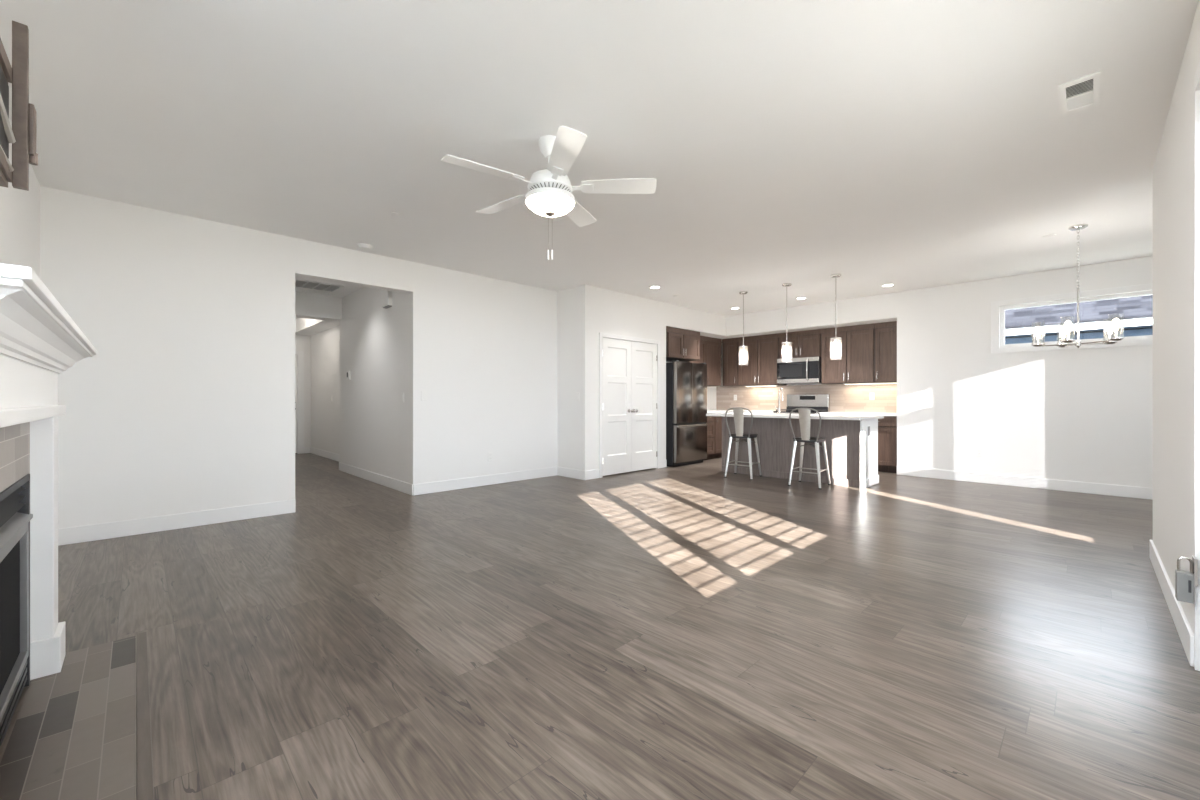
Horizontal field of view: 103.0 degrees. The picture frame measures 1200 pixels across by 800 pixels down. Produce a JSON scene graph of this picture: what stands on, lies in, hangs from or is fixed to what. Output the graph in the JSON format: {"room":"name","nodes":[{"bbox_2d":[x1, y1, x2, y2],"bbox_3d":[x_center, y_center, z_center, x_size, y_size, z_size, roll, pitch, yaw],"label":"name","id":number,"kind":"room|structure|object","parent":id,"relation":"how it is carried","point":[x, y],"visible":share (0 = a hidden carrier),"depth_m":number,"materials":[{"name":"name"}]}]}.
{"room":"living room","nodes":[
{"label":"living room","id":0,"kind":"room"},
{"bbox_2d":[0,117,39,277],"bbox_3d":[-2.251,-0.250,1.461,0.150,2.740,5.846,0,0,-44],"label":"wall","id":1,"kind":"structure","parent":0,"point":[19,209],"depth_m":2.99,"materials":[{"name":"paint"}]},
{"bbox_2d":[0,20,37,190],"bbox_3d":[-1.914,-1.038,1.404,0.275,0.585,0.719,0,0,-44],"label":"television mount","id":2,"kind":"object","parent":1,"relation":"attached to","point":[22,135],"visible":1,"depth_m":1.68,"materials":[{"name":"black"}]},
{"bbox_2d":[40,186,556,528],"bbox_3d":[-2.542,-0.250,5.361,5.170,2.740,0.150,0,0,-44],"label":"wall","id":3,"kind":"structure","parent":0,"point":[185,403],"depth_m":4.39,"materials":[{"name":"paint"}]},
{"bbox_2d":[58,460,666,545],"bbox_3d":[-1.562,1.055,5.773,6.850,0.130,0.624,0,0,-44],"label":"baseboard","id":4,"kind":"structure","parent":3,"relation":"attached to","point":[78,534],"depth_m":4.41,"materials":[{"name":"white paint"}]},
{"bbox_2d":[295,334,310,446],"bbox_3d":[-6.690,-0.250,9.640,1.950,2.740,0.150,0,0,-44],"label":"wall","id":5,"kind":"structure","parent":0,"point":[302,342],"depth_m":10.04,"materials":[{"name":"paint"}]},
{"bbox_2d":[295,355,296,453],"bbox_3d":[-6.633,0.090,9.618,0.900,2.060,0.162,0,0,-44],"label":"door","id":6,"kind":"structure","parent":5,"relation":"in","point":[295,355],"depth_m":9.91,"materials":[{"name":"white wood"}]},
{"bbox_2d":[295,351,303,453],"bbox_3d":[-6.605,0.050,9.603,1.120,2.140,0.022,0,0,-44],"label":"trim","id":7,"kind":"structure","parent":5,"relation":"attached to","point":[300,354],"depth_m":9.94,"materials":[{"name":"white paint"}]},
{"bbox_2d":[295,317,339,335],"bbox_3d":[-5.661,-1.550,8.583,1.950,0.380,3.200,0,0,-44],"label":"ceiling","id":8,"kind":"structure","parent":0,"point":[303,326],"depth_m":9.07,"materials":[{"name":"paint"}]},
{"bbox_2d":[295,291,341,320],"bbox_3d":[-4.387,-1.445,7.409,1.760,0.350,0.260,0,0,-44],"label":"wall","id":9,"kind":"structure","parent":0,"point":[307,305],"depth_m":7.31,"materials":[{"name":"paint"}]},
{"bbox_2d":[311,287,407,482],"bbox_3d":[-4.164,-0.250,7.940,0.440,2.740,5.810,0,0,-44],"label":"wall","id":10,"kind":"structure","parent":0,"point":[365,422],"depth_m":6.76,"materials":[{"name":"paint"}]},
{"bbox_2d":[347,371,350,379],"bbox_3d":[-3.822,-0.375,7.254,0.026,0.130,0.130,0,0,-44],"label":"thermostat","id":11,"kind":"object","parent":10,"relation":"attached to","point":[348,372],"visible":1,"depth_m":7.22,"materials":[{"name":"white plastic"}]},
{"bbox_2d":[304,447,412,494],"bbox_3d":[-4.160,1.055,7.839,0.334,0.130,5.960,0,0,-44],"label":"baseboard","id":12,"kind":"structure","parent":10,"relation":"attached to","point":[398,485],"depth_m":6.69,"materials":[{"name":"white paint"}]},
{"bbox_2d":[381,290,391,308],"bbox_3d":[-2.729,-1.292,6.106,0.060,0.215,0.220,0,0,-44],"label":"door chime","id":13,"kind":"object","parent":10,"relation":"attached to","point":[386,296],"visible":0.82,"depth_m":6.05,"materials":[{"name":"white plastic"}]},
{"bbox_2d":[557,284,589,470],"bbox_3d":[-0.440,-0.250,6.979,0.100,2.740,0.760,0,0,-44],"label":"wall","id":14,"kind":"structure","parent":0,"point":[573,304],"depth_m":6.84,"materials":[{"name":"paint"}]},
{"bbox_2d":[0,0,1198,315],"bbox_3d":[0.675,-1.680,5.294,9.690,0.120,10.350,0,0,-44],"label":"ceiling","id":15,"kind":"structure","parent":0,"point":[908,145],"depth_m":2.83,"materials":[{"name":"paint"}]},
{"bbox_2d":[295,279,343,291],"bbox_3d":[-4.072,-1.614,6.711,0.720,0.011,0.500,0,0,-44],"label":"ceiling vent","id":16,"kind":"object","parent":15,"relation":"in","point":[299,283],"visible":0.67,"depth_m":6.76,"materials":[{"name":"white metal"}]},
{"bbox_2d":[358,243,371,250],"bbox_3d":[-2.462,-1.599,4.999,0.140,0.043,0.140,0,0,-44],"label":"smoke detector","id":17,"kind":"object","parent":15,"relation":"attached to","point":[366,247],"visible":1,"depth_m":4.96,"materials":[{"name":"white plastic"}]},
{"bbox_2d":[441,125,655,259],"bbox_3d":[-0.344,-1.248,2.993,1.277,0.745,1.270,0,0,-44],"label":"ceiling fan","id":18,"kind":"object","parent":15,"relation":"hanging from","point":[550,189],"visible":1,"depth_m":2.90,"materials":[{"name":"white plastic"}]},
{"bbox_2d":[528,178,571,192],"bbox_3d":[-0.312,-1.309,2.989,0.280,0.052,0.280,0,0,-44],"label":"vent","id":19,"kind":"object","parent":18,"relation":"attached to","point":[535,183],"depth_m":2.89,"materials":[{"name":"white metal"}]},
{"bbox_2d":[649,286,660,288],"bbox_3d":[0.788,-1.615,6.835,0.170,0.010,0.170,0,0,-44],"label":"recessed light","id":20,"kind":"object","parent":15,"relation":"in","point":[651,287],"visible":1,"depth_m":6.84,"materials":[{"name":"white plastic"}]},
{"bbox_2d":[739,291,747,356],"bbox_3d":[2.151,-1.073,7.155,0.140,1.095,0.140,0,0,-44],"label":"pendant light","id":21,"kind":"object","parent":15,"relation":"hanging from","point":[741,292],"visible":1,"depth_m":7.15,"materials":[{"name":"silver metal"}]},
{"bbox_2d":[782,283,791,353],"bbox_3d":[2.611,-1.073,6.668,0.140,1.095,0.140,0,0,-44],"label":"pendant light","id":22,"kind":"object","parent":15,"relation":"hanging from","point":[786,285],"visible":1,"depth_m":6.66,"materials":[{"name":"silver metal"}]},
{"bbox_2d":[830,274,841,349],"bbox_3d":[3.056,-1.073,6.181,0.140,1.095,0.140,0,0,-44],"label":"pendant light","id":23,"kind":"object","parent":15,"relation":"hanging from","point":[835,276],"visible":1,"depth_m":6.17,"materials":[{"name":"silver metal"}]},
{"bbox_2d":[830,336,841,342],"bbox_3d":[3.056,-0.784,6.181,0.138,0.085,0.138,0,0,-44],"label":"socket","id":24,"kind":"object","parent":23,"relation":"attached to","point":[835,338],"depth_m":6.15,"materials":[{"name":"silver metal"}]},
{"bbox_2d":[881,284,894,286],"bbox_3d":[4.054,-1.615,6.718,0.170,0.010,0.170,0,0,-44],"label":"recessed light","id":25,"kind":"object","parent":15,"relation":"in","point":[883,285],"visible":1,"depth_m":6.72,"materials":[{"name":"white plastic"}]},
{"bbox_2d":[1041,234,1055,237],"bbox_3d":[4.429,-1.615,4.712,0.110,0.010,0.110,0,0,-44],"label":"disc","id":26,"kind":"object","parent":15,"relation":"attached to","point":[1049,235],"visible":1,"depth_m":4.70,"materials":[{"name":"white plastic"}]},
{"bbox_2d":[1032,224,1123,347],"bbox_3d":[4.442,-1.050,4.458,0.621,1.140,0.608,0,0,-44],"label":"chandelier","id":27,"kind":"object","parent":15,"relation":"hanging from","point":[1115,323],"visible":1,"depth_m":4.43,"materials":[{"name":"silver metal"}]},
{"bbox_2d":[1058,71,1100,115],"bbox_3d":[2.539,-1.615,2.525,0.360,0.010,0.150,0,0,-44],"label":"ceiling vent","id":28,"kind":"object","parent":15,"relation":"in","point":[1083,92],"visible":1,"depth_m":2.51,"materials":[{"name":"white metal"}]},
{"bbox_2d":[0,453,1199,799],"bbox_3d":[-0.440,1.170,6.441,9.690,0.100,13.550,0,0,-44],"label":"floor","id":29,"kind":"structure","parent":0,"point":[691,631],"depth_m":2.19,"materials":[{"name":"grey wood"}]},
{"bbox_2d":[0,263,96,679],"bbox_3d":[-1.841,0.442,1.425,0.386,1.356,1.990,0,0,-44],"label":"fireplace surround","id":30,"kind":"object","parent":29,"relation":"on","point":[39,340],"visible":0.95,"depth_m":1.74,"materials":[{"name":"white wood"}]},
{"bbox_2d":[0,474,32,747],"bbox_3d":[-1.895,0.706,1.366,0.226,0.828,1.256,0,0,-44],"label":"gas fireplace","id":31,"kind":"object","parent":30,"relation":"in","point":[15,516],"visible":0.99,"depth_m":1.71,"materials":[{"name":"metal"}]},
{"bbox_2d":[0,512,32,553],"bbox_3d":[-1.839,0.443,1.419,0.072,0.045,1.240,0,0,-44],"label":"hood","id":32,"kind":"object","parent":31,"relation":"attached to","point":[15,524],"depth_m":1.66,"materials":[{"name":"grey metal"}]},
{"bbox_2d":[0,263,96,356],"bbox_3d":[-1.841,-0.219,1.425,0.386,0.034,1.990,0,0,-44],"label":"mantel shelf","id":33,"kind":"object","parent":30,"relation":"attached to","point":[21,286],"depth_m":1.04,"materials":[{"name":"white paint"}]},
{"bbox_2d":[0,636,135,799],"bbox_3d":[-1.711,1.118,1.545,0.299,0.004,1.702,0,0,-44],"label":"hearth","id":34,"kind":"object","parent":29,"relation":"on","point":[73,736],"visible":1,"depth_m":1.60,"materials":[{"name":"beige tile"}]},
{"bbox_2d":[136,632,153,799],"bbox_3d":[-1.589,1.116,1.660,0.035,0.007,1.735,0,0,-44],"label":"trim","id":35,"kind":"structure","parent":29,"relation":"on","point":[145,788],"depth_m":1.63,"materials":[{"name":"grey wood"}]},
{"bbox_2d":[666,360,706,466],"bbox_3d":[1.345,0.228,8.486,0.910,1.785,0.748,0,0,-44],"label":"refrigerator","id":36,"kind":"object","parent":29,"relation":"on","point":[686,382],"visible":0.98,"depth_m":8.10,"materials":[{"name":"metal"}]},
{"bbox_2d":[703,413,713,459],"bbox_3d":[1.803,0.682,9.047,0.438,0.875,0.658,0,0,-44],"label":"base cabinet","id":37,"kind":"object","parent":29,"relation":"on","point":[710,419],"visible":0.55,"depth_m":8.91,"materials":[{"name":"brown wood"}]},
{"bbox_2d":[711,416,721,458],"bbox_3d":[2.122,0.682,9.357,0.446,0.875,0.658,0,0,-44],"label":"base cabinet","id":38,"kind":"object","parent":29,"relation":"on","point":[717,419],"visible":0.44,"depth_m":9.10,"materials":[{"name":"brown wood"}]},
{"bbox_2d":[724,407,761,479],"bbox_3d":[2.088,0.610,6.954,0.414,1.022,0.444,0,0,36],"label":"bar stool","id":39,"kind":"object","parent":29,"relation":"on","point":[738,412],"visible":1,"depth_m":6.84,"materials":[{"name":"metal"}]},
{"bbox_2d":[722,416,878,489],"bbox_3d":[2.804,0.683,6.936,0.668,0.874,2.064,0,0,-44],"label":"kitchen island","id":40,"kind":"object","parent":29,"relation":"on","point":[852,455],"visible":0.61,"depth_m":6.51,"materials":[{"name":"grey wood"}]},
{"bbox_2d":[706,413,883,419],"bbox_3d":[2.723,0.228,6.861,0.970,0.035,2.160,0,0,-44],"label":"island countertop","id":41,"kind":"structure","parent":40,"relation":"on","point":[760,415],"depth_m":6.46,"materials":[{"name":"white stone"}]},
{"bbox_2d":[775,387,783,413],"bbox_3d":[2.747,0.008,7.262,0.071,0.402,0.296,0,0,0],"label":"kitchen faucet","id":42,"kind":"object","parent":41,"relation":"on","point":[780,389],"visible":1,"depth_m":7.30,"materials":[{"name":"silver metal"}]},
{"bbox_2d":[773,394,829,413],"bbox_3d":[3.587,0.507,8.524,0.691,1.225,0.756,0,0,-44],"label":"range","id":43,"kind":"object","parent":29,"relation":"on","point":[819,402],"visible":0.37,"depth_m":8.63,"materials":[{"name":"metal"}]},
{"bbox_2d":[773,411,827,412],"bbox_3d":[3.577,0.208,8.514,0.540,0.013,0.752,0,0,-44],"label":"cooktop","id":44,"kind":"object","parent":43,"relation":"in","point":[773,411],"depth_m":8.38,"materials":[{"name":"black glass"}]},
{"bbox_2d":[788,408,830,488],"bbox_3d":[2.754,0.610,6.270,0.414,1.022,0.444,0,0,41],"label":"bar stool","id":45,"kind":"object","parent":29,"relation":"on","point":[804,413],"visible":1,"depth_m":6.16,"materials":[{"name":"grey metal"}]},
{"bbox_2d":[878,416,896,472],"bbox_3d":[4.504,0.682,7.627,0.664,0.875,0.583,0,0,-44],"label":"base cabinet","id":46,"kind":"object","parent":29,"relation":"on","point":[887,426],"visible":0.42,"depth_m":7.32,"materials":[{"name":"brown wood"}]},
{"bbox_3d":[4.088,0.683,8.054,0.664,0.875,0.606,0,0,-44],"label":"base cabinet","id":47,"kind":"object","parent":29,"relation":"on","visible":0},
{"bbox_2d":[816,412,896,415],"bbox_3d":[4.301,0.228,7.850,0.643,0.035,1.194,0,0,-44],"label":"countertop","id":48,"kind":"structure","parent":47,"relation":"on","point":[831,413],"depth_m":7.66,"materials":[{"name":"white stone"}]},
{"bbox_3d":[3.008,0.683,9.165,0.664,0.875,0.961,0,0,-44],"label":"base cabinet","id":49,"kind":"object","parent":29,"relation":"on","visible":0},
{"bbox_2d":[707,410,773,412],"bbox_3d":[2.493,0.228,9.086,1.513,0.035,1.564,0,0,-44],"label":"countertop","id":50,"kind":"structure","parent":49,"relation":"on","point":[708,411],"depth_m":8.98,"materials":[{"name":"white stone"}]},
{"bbox_2d":[590,285,665,469],"bbox_3d":[0.212,-0.250,7.620,1.730,2.740,0.770,0,0,-44],"label":"wall","id":51,"kind":"structure","parent":0,"point":[611,312],"depth_m":7.15,"materials":[{"name":"paint"}]},
{"bbox_2d":[603,338,632,475],"bbox_3d":[0.268,0.098,7.106,0.624,2.005,0.105,0,0,-44],"label":"door","id":52,"kind":"structure","parent":51,"relation":"in","point":[617,410],"depth_m":7.13,"materials":[{"name":"white wood"}]},
{"bbox_2d":[599,332,659,477],"bbox_3d":[0.442,0.075,7.378,1.380,2.090,0.138,0,0,-44],"label":"trim","id":53,"kind":"structure","parent":51,"relation":"attached to","point":[601,335],"depth_m":6.94,"materials":[{"name":"white paint"}]},
{"bbox_2d":[631,341,656,470],"bbox_3d":[0.718,0.098,7.544,0.624,2.005,0.105,0,0,-44],"label":"door","id":54,"kind":"structure","parent":51,"relation":"in","point":[643,355],"depth_m":7.56,"materials":[{"name":"white wood"}]},
{"bbox_2d":[666,362,716,409],"bbox_3d":[1.577,-0.060,9.387,2.690,2.360,0.140,0,0,-44],"label":"wall","id":55,"kind":"structure","parent":0,"point":[711,390],"depth_m":10.04,"materials":[{"name":"paint"}]},
{"bbox_2d":[666,326,699,361],"bbox_3d":[1.258,-0.979,8.524,1.018,0.517,0.648,0,0,-44],"label":"upper cabinet","id":56,"kind":"object","parent":55,"relation":"attached to","point":[683,345],"visible":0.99,"depth_m":8.32,"materials":[{"name":"brown wood"}]},
{"bbox_2d":[685,336,721,386],"bbox_3d":[1.951,-0.758,9.383,1.158,0.957,0.384,0,0,-44],"label":"upper cabinet","id":57,"kind":"object","parent":55,"relation":"attached to","point":[710,348],"visible":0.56,"depth_m":9.43,"materials":[{"name":"brown wood"}]},
{"bbox_2d":[666,292,896,338],"bbox_3d":[2.808,-1.430,8.122,2.690,0.380,3.670,0,0,-44],"label":"soffit","id":58,"kind":"structure","parent":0,"point":[881,308],"depth_m":8.21,"materials":[{"name":"paint"}]},
{"bbox_2d":[717,343,875,412],"bbox_3d":[3.819,-0.060,8.910,0.140,2.360,3.670,0,0,-44],"label":"wall","id":59,"kind":"structure","parent":0,"point":[721,343],"depth_m":9.75,"materials":[{"name":"paint"}]},
{"bbox_2d":[722,338,737,386],"bbox_3d":[2.710,-0.758,9.673,0.384,0.957,0.348,0,0,-44],"label":"upper cabinet","id":60,"kind":"object","parent":59,"relation":"attached to","point":[730,345],"visible":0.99,"depth_m":9.56,"materials":[{"name":"brown wood"}]},
{"bbox_2d":[738,333,786,385],"bbox_3d":[3.125,-0.758,9.246,0.384,0.957,0.838,0,0,-44],"label":"upper cabinet","id":61,"kind":"object","parent":59,"relation":"attached to","point":[758,367],"visible":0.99,"depth_m":9.12,"materials":[{"name":"brown wood"}]},
{"bbox_2d":[745,385,777,386],"bbox_3d":[3.132,-0.271,9.287,0.080,0.016,0.650,0,0,-44],"label":"light","id":62,"kind":"object","parent":61,"relation":"attached to","point":[766,385],"visible":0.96,"depth_m":9.29,"materials":[{"name":"white plastic"}]},
{"bbox_2d":[779,329,820,358],"bbox_3d":[3.683,-0.996,8.672,0.384,0.482,0.758,0,0,-44],"label":"upper cabinet","id":63,"kind":"object","parent":59,"relation":"attached to","point":[807,343],"visible":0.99,"depth_m":8.53,"materials":[{"name":"brown wood"}]},
{"bbox_2d":[777,357,820,383],"bbox_3d":[3.643,-0.528,8.634,0.469,0.447,0.750,0,0,-44],"label":"microwave","id":64,"kind":"object","parent":63,"relation":"attached to","point":[803,370],"visible":0.98,"depth_m":8.48,"materials":[{"name":"metal"}]},
{"bbox_2d":[716,384,896,412],"bbox_3d":[3.716,-0.035,8.907,0.012,0.489,3.528,0,0,-44],"label":"backsplash","id":65,"kind":"structure","parent":59,"relation":"attached to","point":[843,398],"depth_m":8.57,"materials":[{"name":"beige tile"}]},
{"bbox_2d":[821,323,874,383],"bbox_3d":[4.240,-0.758,8.099,0.384,0.957,0.838,0,0,-44],"label":"upper cabinet","id":66,"kind":"object","parent":59,"relation":"attached to","point":[853,361],"visible":0.98,"depth_m":7.96,"materials":[{"name":"brown wood"}]},
{"bbox_2d":[845,382,896,384],"bbox_3d":[4.474,-0.271,7.907,0.080,0.016,0.800,0,0,-44],"label":"light","id":67,"kind":"object","parent":66,"relation":"attached to","point":[896,382],"visible":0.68,"depth_m":7.87,"materials":[{"name":"white plastic"}]},
{"bbox_2d":[875,321,896,382],"bbox_3d":[4.672,-0.758,7.655,0.384,0.957,0.396,0,0,-44],"label":"upper cabinet","id":68,"kind":"object","parent":59,"relation":"attached to","point":[885,332],"visible":0.56,"depth_m":7.58,"materials":[{"name":"brown wood"}]},
{"bbox_2d":[897,256,1152,487],"bbox_3d":[6.110,-0.250,6.067,0.820,2.740,3.880,0,0,-44],"label":"wall","id":69,"kind":"structure","parent":0,"point":[1079,415],"depth_m":6.19,"materials":[{"name":"paint"}]},
{"bbox_2d":[897,466,1152,499],"bbox_3d":[5.759,1.055,5.830,0.014,0.130,3.730,0,0,-44],"label":"baseboard","id":70,"kind":"structure","parent":69,"relation":"attached to","point":[1051,484],"depth_m":6.06,"materials":[{"name":"white paint"}]},
{"bbox_2d":[991,283,1152,353],"bbox_3d":[5.909,-0.965,5.733,0.114,0.690,1.870,0,0,-44],"label":"window","id":71,"kind":"structure","parent":69,"relation":"in","point":[998,345],"depth_m":5.92,"materials":[{"name":"white paint"}]},
{"bbox_2d":[1153,0,1199,670],"bbox_3d":[1.871,-0.250,1.288,5.820,2.740,0.150,0,0,-44],"label":"wall","id":72,"kind":"structure","parent":0,"point":[1173,170],"depth_m":2.41,"materials":[{"name":"paint"}]},
{"bbox_2d":[1149,540,1193,666],"bbox_3d":[3.252,1.055,2.640,1.984,0.130,0.164,0,0,-44],"label":"baseboard","id":73,"kind":"structure","parent":72,"relation":"attached to","point":[1186,635],"depth_m":2.38,"materials":[{"name":"white paint"}]},
{"bbox_2d":[1175,556,1197,603],"bbox_3d":[2.437,0.743,1.982,0.064,0.185,0.056,0,0,-44],"label":"box","id":74,"kind":"object","parent":72,"relation":"attached to","point":[1185,581],"visible":1,"depth_m":1.97,"materials":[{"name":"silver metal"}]},
{"bbox_2d":[1194,61,1199,669],"bbox_3d":[1.782,-0.115,1.316,1.950,2.470,0.014,0,0,-44],"label":"trim","id":75,"kind":"structure","parent":72,"relation":"attached to","point":[1197,74],"depth_m":1.98,"materials":[{"name":"white paint"}]},
{"bbox_3d":[3.585,1.375,3.486,70.000,0.190,80.000,0,0,-44],"label":"ground","id":76,"kind":"structure","parent":0,"visible":0},
{"bbox_2d":[1005,295,1152,343],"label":"window","id":77,"kind":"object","parent":76,"relation":"on","point":[1134,314],"visible":0.02,"depth_m":8.66,"materials":[{"name":"blue"}]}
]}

